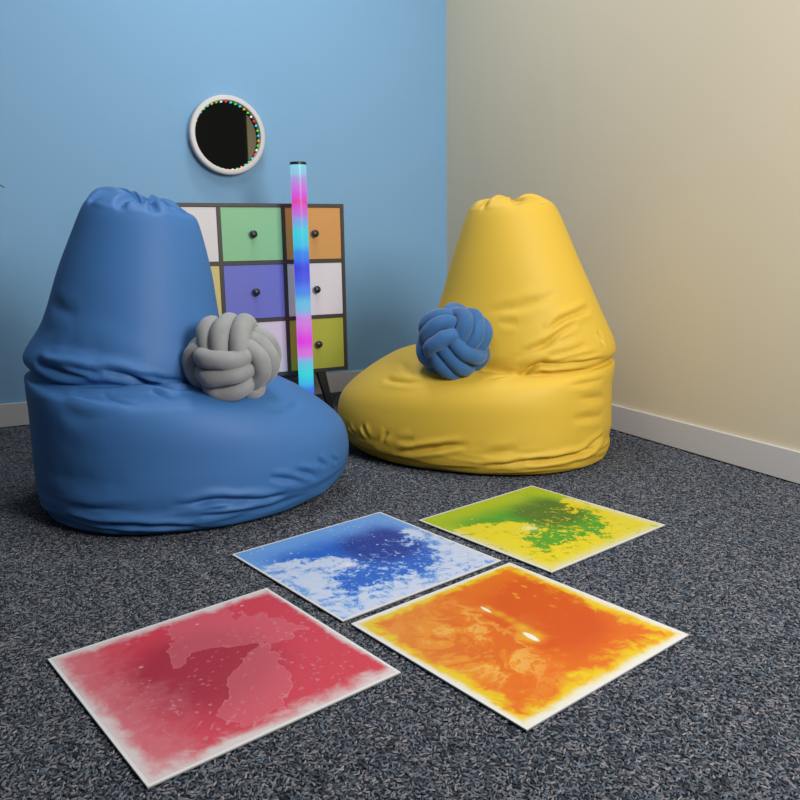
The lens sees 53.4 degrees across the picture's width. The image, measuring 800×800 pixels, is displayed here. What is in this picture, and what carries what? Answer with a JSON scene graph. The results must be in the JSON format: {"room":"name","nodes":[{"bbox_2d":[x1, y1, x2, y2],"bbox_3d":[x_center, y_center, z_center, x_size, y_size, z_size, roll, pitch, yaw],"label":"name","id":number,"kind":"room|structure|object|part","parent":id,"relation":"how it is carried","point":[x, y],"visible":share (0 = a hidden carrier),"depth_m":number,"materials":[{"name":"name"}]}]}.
{"room":"sensory room","nodes":[
{"label":"sensory room","id":0,"kind":"room"},
{"bbox_2d":[0,0,446,428],"bbox_3d":[-1.763,-1.558,3.407,4.750,3.420,0.150,-7,13,-26],"label":"wall","id":1,"kind":"structure","parent":0,"point":[94,94],"depth_m":3.83,"materials":[{"name":"blue paint"}]},
{"bbox_2d":[0,370,362,427],"bbox_3d":[-1.770,0.067,3.626,4.600,0.107,0.012,-7,13,-26],"label":"baseboard","id":2,"kind":"structure","parent":1,"relation":"attached to","point":[11,414],"depth_m":3.65,"materials":[{"name":"grey paint"}]},
{"bbox_2d":[188,95,264,174],"bbox_3d":[-0.832,-1.271,3.828,0.366,0.366,0.058,-7,13,-26],"label":"mirror","id":3,"kind":"object","parent":1,"relation":"attached to","point":[226,134],"visible":1,"depth_m":3.83,"materials":[{"name":"grey mirror"}]},
{"bbox_2d":[195,101,257,168],"bbox_3d":[-0.837,-1.273,3.838,0.317,0.317,0.003,-7,13,-26],"label":"mirror glass","id":4,"kind":"object","parent":3,"relation":"attached to","point":[226,133],"depth_m":3.84,"materials":[{"name":"grey mirror"}]},
{"bbox_2d":[0,392,799,799],"bbox_3d":[-0.554,0.567,1.474,4.750,0.044,5.350,-7,13,-26],"label":"floor","id":5,"kind":"structure","parent":0,"point":[135,784],"depth_m":1.43,"materials":[{"name":"grey carpet"}]},
{"bbox_2d":[0,392,799,799],"bbox_3d":[-0.166,0.368,2.315,2.957,0.008,3.848,-7,13,-26],"label":"carpet","id":6,"kind":"structure","parent":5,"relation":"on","point":[682,481],"depth_m":1.71,"materials":[{"name":"grey carpet"}]},
{"bbox_2d":[22,187,348,534],"bbox_3d":[-0.668,-0.177,2.542,1.016,0.977,0.885,-3,12,-11],"label":"bean bag","id":7,"kind":"object","parent":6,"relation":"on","point":[123,443],"visible":0.97,"depth_m":2.26,"materials":[{"name":"blue fabric"}]},
{"bbox_3d":[-0.683,0.295,2.631,0.895,0.018,0.802,-3,12,-11],"label":"panel","id":8,"kind":"part","parent":7,"relation":"part of","materials":[{"name":"blue fabric"}]},
{"bbox_2d":[182,312,281,401],"bbox_3d":[-0.491,-0.120,2.341,0.284,0.277,0.262,-7,13,-29],"label":"cushion","id":9,"kind":"object","parent":7,"relation":"on","point":[230,357],"visible":0.98,"depth_m":2.25,"materials":[{"name":"grey fabric"}]},
{"bbox_2d":[47,588,400,788],"bbox_3d":[-0.350,0.518,1.551,0.500,0.003,0.500,-10,15,-39],"label":"tile","id":10,"kind":"object","parent":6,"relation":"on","point":[174,696],"depth_m":1.50,"materials":[{"name":"red liquid gel under clear vinyl"},{"name":"white vinyl edge"}]},
{"bbox_2d":[176,203,347,407],"bbox_3d":[-0.748,-0.429,3.807,0.921,0.980,0.398,-7,13,-26],"label":"dresser","id":11,"kind":"object","parent":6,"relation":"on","point":[249,246],"visible":0.52,"depth_m":3.69,"materials":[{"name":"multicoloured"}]},
{"bbox_3d":[-1.016,-0.746,3.606,0.295,0.236,0.337,-7,13,-26],"label":"drawer","id":12,"kind":"part","parent":11,"relation":"part of","materials":[{"name":"white wood"}]},
{"bbox_3d":[-1.013,-0.492,3.657,0.295,0.244,0.337,-7,13,-26],"label":"drawer","id":13,"kind":"part","parent":11,"relation":"part of","materials":[{"name":"yellow wood"}]},
{"bbox_3d":[-0.744,-0.777,3.742,0.280,0.236,0.337,-7,13,-26],"label":"drawer","id":14,"kind":"part","parent":11,"relation":"part of","materials":[{"name":"green wood"}]},
{"bbox_3d":[-0.740,-0.524,3.793,0.280,0.244,0.337,-7,13,-26],"label":"drawer","id":15,"kind":"part","parent":11,"relation":"part of","materials":[{"name":"blue"}]},
{"bbox_3d":[-0.660,-0.746,3.582,0.035,0.035,0.031,-7,13,-26],"label":"knob","id":16,"kind":"part","parent":11,"relation":"part of","materials":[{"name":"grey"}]},
{"bbox_3d":[-0.656,-0.492,3.633,0.035,0.035,0.031,-7,13,-26],"label":"knob","id":17,"kind":"part","parent":11,"relation":"part of","materials":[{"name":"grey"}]},
{"bbox_3d":[-0.736,-0.268,3.845,0.280,0.240,0.337,-7,13,-26],"label":"drawer","id":18,"kind":"part","parent":11,"relation":"part of","materials":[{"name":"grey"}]},
{"bbox_3d":[-0.480,-0.808,3.874,0.273,0.236,0.337,-7,13,-26],"label":"drawer","id":19,"kind":"part","parent":11,"relation":"part of","materials":[{"name":"brown wood"}]},
{"bbox_3d":[-0.477,-0.554,3.925,0.273,0.244,0.337,-7,13,-26],"label":"drawer","id":20,"kind":"part","parent":11,"relation":"part of","materials":[{"name":"white wood"}]},
{"bbox_3d":[-0.397,-0.776,3.713,0.035,0.035,0.031,-7,13,-26],"label":"knob","id":21,"kind":"part","parent":11,"relation":"part of","materials":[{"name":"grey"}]},
{"bbox_3d":[-0.473,-0.298,3.976,0.273,0.240,0.337,-7,13,-26],"label":"drawer","id":22,"kind":"part","parent":11,"relation":"part of","materials":[{"name":"yellow wood"}]},
{"bbox_3d":[-0.393,-0.522,3.764,0.035,0.035,0.031,-7,13,-26],"label":"knob","id":23,"kind":"part","parent":11,"relation":"part of","materials":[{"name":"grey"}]},
{"bbox_3d":[-0.390,-0.267,3.816,0.035,0.035,0.031,-7,13,-26],"label":"knob","id":24,"kind":"part","parent":11,"relation":"part of","materials":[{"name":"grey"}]},
{"bbox_3d":[-0.370,-0.050,3.907,0.077,0.187,0.040,-7,13,-26],"label":"leg","id":25,"kind":"part","parent":11,"relation":"part of","materials":[{"name":"black wood"}]},
{"bbox_2d":[290,161,313,393],"bbox_3d":[-0.438,-0.476,3.592,0.097,1.149,0.097,-7,13,-26],"label":"lamp","id":26,"kind":"object","parent":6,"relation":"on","point":[297,168],"visible":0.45,"depth_m":3.55,"materials":[{"name":"multicoloured plastic"}]},
{"bbox_2d":[338,194,615,474],"bbox_3d":[0.280,-0.289,3.058,1.072,0.968,0.854,1,12,9],"label":"bean bag","id":27,"kind":"object","parent":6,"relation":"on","point":[541,403],"visible":0.97,"depth_m":2.78,"materials":[{"name":"yellow fabric"}]},
{"bbox_2d":[416,302,492,379],"bbox_3d":[0.190,-0.206,2.808,0.260,0.271,0.275,-2,11,-7],"label":"cushion","id":28,"kind":"object","parent":27,"relation":"on","point":[454,340],"visible":0.99,"depth_m":2.71,"materials":[{"name":"blue fabric"}]},
{"bbox_3d":[0.318,0.177,3.146,0.975,0.019,0.802,1,12,9],"label":"panel","id":29,"kind":"part","parent":27,"relation":"part of","materials":[{"name":"yellow fabric"}]},
{"bbox_2d":[418,486,664,572],"bbox_3d":[0.406,0.356,2.305,0.500,0.003,0.500,-10,15,-39],"label":"tile","id":30,"kind":"object","parent":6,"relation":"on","point":[546,530],"depth_m":2.27,"materials":[{"name":"multicoloured plastic"}]},
{"bbox_2d":[446,0,799,484],"bbox_3d":[1.180,-1.460,2.711,0.150,3.420,3.780,-7,13,-26],"label":"wall","id":31,"kind":"structure","parent":0,"point":[663,136],"depth_m":3.06,"materials":[{"name":"beige paint"}]},
{"bbox_2d":[611,404,799,483],"bbox_3d":[1.133,0.154,2.994,0.012,0.107,3.768,-7,13,-26],"label":"baseboard","id":32,"kind":"structure","parent":31,"relation":"attached to","point":[765,458],"depth_m":2.94,"materials":[{"name":"grey paint"}]}
]}

